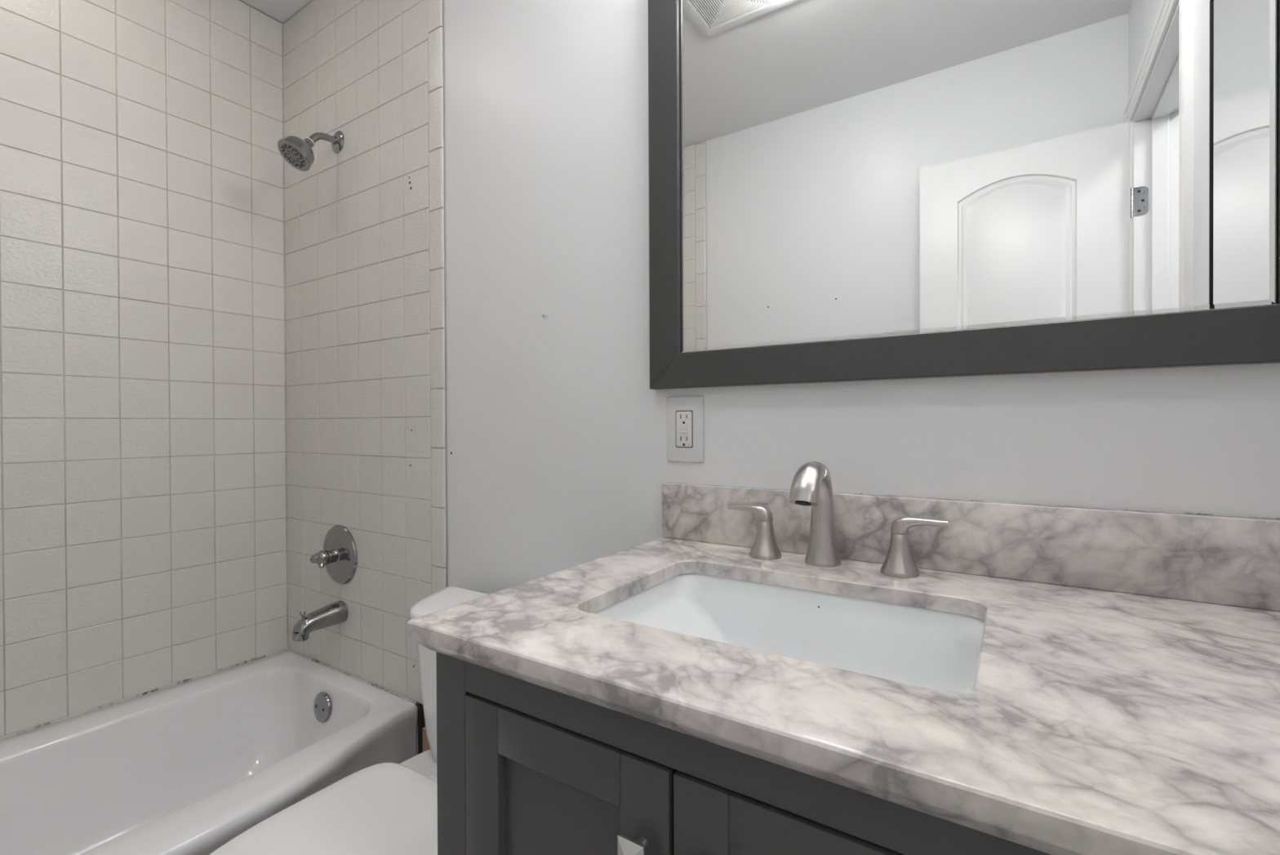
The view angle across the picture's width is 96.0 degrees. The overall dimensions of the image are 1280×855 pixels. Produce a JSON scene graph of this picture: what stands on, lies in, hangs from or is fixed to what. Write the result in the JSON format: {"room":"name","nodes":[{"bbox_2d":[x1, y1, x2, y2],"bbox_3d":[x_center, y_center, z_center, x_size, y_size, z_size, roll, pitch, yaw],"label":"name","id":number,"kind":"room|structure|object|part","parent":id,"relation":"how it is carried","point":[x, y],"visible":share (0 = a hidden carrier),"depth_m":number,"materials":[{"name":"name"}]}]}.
{"room":"bathroom","nodes":[
{"label":"bathroom","id":0,"kind":"room"},
{"bbox_2d":[0,0,287,737],"bbox_3d":[-1.649,-0.117,1.328,0.129,2.442,1.768,0,0,33],"label":"wall","id":1,"kind":"structure","parent":0,"point":[143,539],"depth_m":1.59,"materials":[{"name":"tile"}]},
{"bbox_2d":[0,648,287,739],"bbox_3d":[-1.590,0.747,1.299,0.010,0.010,1.509,0,0,33],"label":"trim","id":2,"kind":"structure","parent":1,"relation":"attached to","point":[285,649],"depth_m":1.60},
{"bbox_2d":[239,0,313,23],"bbox_3d":[-0.129,-1.389,0.322,3.777,0.100,1.768,0,0,33],"label":"ceiling","id":3,"kind":"structure","parent":0,"point":[281,11],"depth_m":1.84,"materials":[{"name":"paint"}]},
{"bbox_2d":[283,0,1279,755],"bbox_3d":[-0.119,-0.124,1.304,2.477,2.442,0.132,0,0,33],"label":"wall","id":4,"kind":"structure","parent":0,"point":[469,396],"depth_m":1.34,"materials":[{"name":"paint"}]},
{"bbox_2d":[281,22,288,648],"bbox_3d":[-1.183,-0.302,1.922,0.005,2.080,0.005,0,0,33],"label":"trim","id":5,"kind":"structure","parent":4,"relation":"attached to","point":[284,255],"depth_m":1.92,"materials":[{"name":"tile"}]},
{"bbox_2d":[277,130,344,171],"bbox_3d":[-0.957,-0.816,1.672,0.095,0.152,0.165,0,0,33],"label":"shower fixture","id":6,"kind":"object","parent":4,"relation":"attached to","point":[297,152],"visible":1,"depth_m":1.64,"materials":[{"name":"silver metal"}]},
{"bbox_3d":[-0.982,-0.768,1.633,0.072,0.046,0.057,0,0,33],"label":"plate","id":7,"kind":"part","parent":6,"relation":"part of","materials":[{"name":"silver metal"}]},
{"bbox_3d":[-0.937,-0.845,1.699,0.020,0.050,0.086,0,0,33],"label":"shower arm","id":8,"kind":"part","parent":6,"relation":"part of","materials":[{"name":"silver metal"}]},
{"bbox_2d":[292,600,347,641],"bbox_3d":[-0.942,0.564,1.691,0.065,0.079,0.141,0,0,33],"label":"tub spout","id":9,"kind":"object","parent":4,"relation":"attached to","point":[334,613],"visible":1,"depth_m":1.67,"materials":[{"name":"silver metal"}]},
{"bbox_3d":[-0.967,0.540,1.653,0.016,0.022,0.016,0,0,33],"label":"diverter knob","id":10,"kind":"part","parent":9,"relation":"part of","materials":[{"name":"silver metal"}]},
{"bbox_2d":[309,524,357,584],"bbox_3d":[-0.932,0.385,1.714,0.179,0.179,0.087,0,0,33],"label":"shower valve","id":11,"kind":"object","parent":4,"relation":"attached to","point":[339,555],"visible":1,"depth_m":1.72,"materials":[{"name":"silver metal"}]},
{"bbox_3d":[-0.944,0.388,1.695,0.045,0.050,0.042,0,0,33],"label":"lever handle","id":12,"kind":"part","parent":11,"relation":"part of","materials":[{"name":"silver metal"}]},
{"bbox_2d":[287,648,417,703],"bbox_3d":[-0.890,0.741,1.740,0.691,0.009,0.009,0,0,33],"label":"trim","id":13,"kind":"structure","parent":4,"relation":"attached to","point":[289,649],"depth_m":1.70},
{"bbox_3d":[-0.842,-0.302,1.706,0.810,2.083,0.009,0,0,33],"label":"tile panel","id":14,"kind":"part","parent":4,"relation":"part of","materials":[{"name":"tile"}]},
{"bbox_2d":[666,395,703,462],"bbox_3d":[0.085,0.003,1.103,0.079,0.127,0.008,0,0,33],"label":"wall outlet","id":15,"kind":"object","parent":4,"relation":"attached to","point":[685,414],"visible":1,"depth_m":1.10,"materials":[{"name":"white plastic"}]},
{"bbox_2d":[675,411,692,446],"bbox_3d":[0.084,0.003,1.101,0.034,0.067,0.002,0,0,33],"label":"receptacle","id":16,"kind":"object","parent":15,"relation":"attached to","point":[683,419],"depth_m":1.10,"materials":[{"name":"white plastic"}]},
{"bbox_2d":[648,0,1279,389],"bbox_3d":[0.400,-0.484,0.882,0.904,0.818,0.024,0,0,33],"label":"wall mirror","id":17,"kind":"object","parent":4,"relation":"attached to","point":[840,190],"visible":1,"depth_m":0.84,"materials":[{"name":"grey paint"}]},
{"bbox_3d":[0.050,-0.484,1.111,0.066,0.817,0.024,0,0,33],"label":"frame rail","id":18,"kind":"part","parent":17,"relation":"part of","materials":[{"name":"grey paint"}]},
{"bbox_3d":[0.402,-0.108,0.884,0.903,0.066,0.024,0,0,33],"label":"frame rail","id":19,"kind":"part","parent":17,"relation":"part of","materials":[{"name":"grey paint"}]},
{"bbox_3d":[0.756,-0.484,0.649,0.053,0.817,0.024,0,0,33],"label":"frame rail","id":20,"kind":"part","parent":17,"relation":"part of","materials":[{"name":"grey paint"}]},
{"bbox_2d":[662,482,1279,611],"bbox_3d":[0.415,0.158,0.881,0.878,0.106,0.020,0,0,33],"label":"backsplash","id":21,"kind":"structure","parent":4,"relation":"attached to","point":[1226,559],"depth_m":0.79,"materials":[{"name":"stone"}]},
{"bbox_3d":[-0.117,1.153,0.338,3.777,0.100,1.768,0,0,33],"label":"floor","id":22,"kind":"structure","parent":0,"visible":0},
{"bbox_2d":[0,649,417,854],"bbox_3d":[-1.265,0.926,1.087,0.789,0.356,1.520,0,0,33],"label":"bathtub","id":23,"kind":"object","parent":22,"relation":"on","point":[188,767],"visible":0.92,"depth_m":1.46,"materials":[{"name":"ceramic"}]},
{"bbox_3d":[-0.918,0.807,1.665,0.084,0.084,0.019,0,0,33],"label":"overflow plate","id":24,"kind":"part","parent":23,"relation":"part of","materials":[{"name":"silver metal"}]},
{"bbox_2d":[208,586,488,854],"bbox_3d":[-0.450,0.744,1.005,0.483,0.714,0.682,0,0,33],"label":"toilet","id":25,"kind":"object","parent":22,"relation":"on","point":[382,808],"visible":0.38,"depth_m":1.02,"materials":[{"name":"ceramic"}]},
{"bbox_3d":[-0.509,0.691,0.915,0.360,0.020,0.468,0,0,33],"label":"lid","id":26,"kind":"part","parent":25,"relation":"part of","materials":[{"name":"ceramic"}]},
{"bbox_3d":[-0.456,0.909,0.996,0.360,0.384,0.650,0,0,33],"label":"bowl","id":27,"kind":"part","parent":25,"relation":"part of","materials":[{"name":"ceramic"}]},
{"bbox_3d":[-0.312,0.575,1.216,0.461,0.303,0.162,0,0,33],"label":"tank","id":28,"kind":"part","parent":25,"relation":"part of","materials":[{"name":"ceramic"}]},
{"bbox_3d":[-0.314,0.404,1.213,0.483,0.038,0.180,0,0,33],"label":"tank lid","id":29,"kind":"part","parent":25,"relation":"part of","materials":[{"name":"ceramic"}]},
{"bbox_2d":[417,703,430,754],"bbox_3d":[-0.555,0.922,1.527,0.097,0.352,0.014,0,0,33],"label":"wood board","id":30,"kind":"object","parent":22,"relation":"on","point":[423,742],"visible":0.16,"depth_m":1.54,"materials":[{"name":"brown wood"}]},
{"bbox_2d":[435,651,1051,854],"bbox_3d":[0.270,0.674,0.647,0.861,0.851,0.572,0,0,33],"label":"vanity cabinet","id":31,"kind":"object","parent":22,"relation":"on","point":[524,767],"visible":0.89,"depth_m":0.52,"materials":[{"name":"grey paint"}]},
{"bbox_3d":[-0.075,0.624,0.577,0.165,0.566,0.006,0,0,33],"label":"door panel","id":32,"kind":"part","parent":31,"relation":"part of","materials":[{"name":"grey paint"}]},
{"bbox_3d":[-0.077,0.624,0.574,0.259,0.660,0.020,0,0,33],"label":"door","id":33,"kind":"part","parent":31,"relation":"part of","materials":[{"name":"grey paint"}]},
{"bbox_3d":[-0.005,0.366,0.497,0.027,0.027,0.026,0,0,33],"label":"knob","id":34,"kind":"part","parent":31,"relation":"part of","materials":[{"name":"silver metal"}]},
{"bbox_3d":[0.144,0.624,0.429,0.261,0.660,0.020,0,0,33],"label":"door","id":35,"kind":"part","parent":31,"relation":"part of","materials":[{"name":"grey paint"}]},
{"bbox_2d":[407,537,1279,854],"bbox_3d":[0.263,0.231,0.648,0.878,0.034,0.576,0,0,33],"label":"countertop","id":36,"kind":"structure","parent":31,"relation":"on","point":[1091,721],"depth_m":0.47,"materials":[{"name":"stone"}]},
{"bbox_2d":[592,573,984,691],"bbox_3d":[0.170,0.299,0.698,0.480,0.129,0.354,0,0,33],"label":"sink","id":37,"kind":"object","parent":36,"relation":"in","point":[925,647],"visible":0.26,"depth_m":0.81,"materials":[{"name":"ceramic"}]},
{"bbox_2d":[727,461,949,577],"bbox_3d":[0.271,0.132,0.862,0.330,0.161,0.140,0,0,33],"label":"faucet","id":38,"kind":"object","parent":36,"relation":"on","point":[811,483],"visible":1,"depth_m":0.88,"materials":[{"name":"silver metal"}]},
{"bbox_3d":[0.185,0.140,0.963,0.075,0.025,0.023,0,0,33],"label":"lever","id":39,"kind":"part","parent":38,"relation":"part of","materials":[{"name":"silver metal"}]},
{"bbox_3d":[0.206,0.182,0.949,0.052,0.059,0.052,0,0,33],"label":"handle","id":40,"kind":"part","parent":38,"relation":"part of","materials":[{"name":"silver metal"}]},
{"bbox_3d":[0.263,0.132,0.868,0.054,0.161,0.140,0,0,33],"label":"spout","id":41,"kind":"part","parent":38,"relation":"part of","materials":[{"name":"silver metal"}]},
{"bbox_3d":[0.377,0.182,0.837,0.052,0.059,0.052,0,0,33],"label":"handle","id":42,"kind":"part","parent":38,"relation":"part of","materials":[{"name":"silver metal"}]},
{"bbox_3d":[0.398,0.140,0.823,0.075,0.025,0.023,0,0,33],"label":"lever","id":43,"kind":"part","parent":38,"relation":"part of","materials":[{"name":"silver metal"}]}
]}

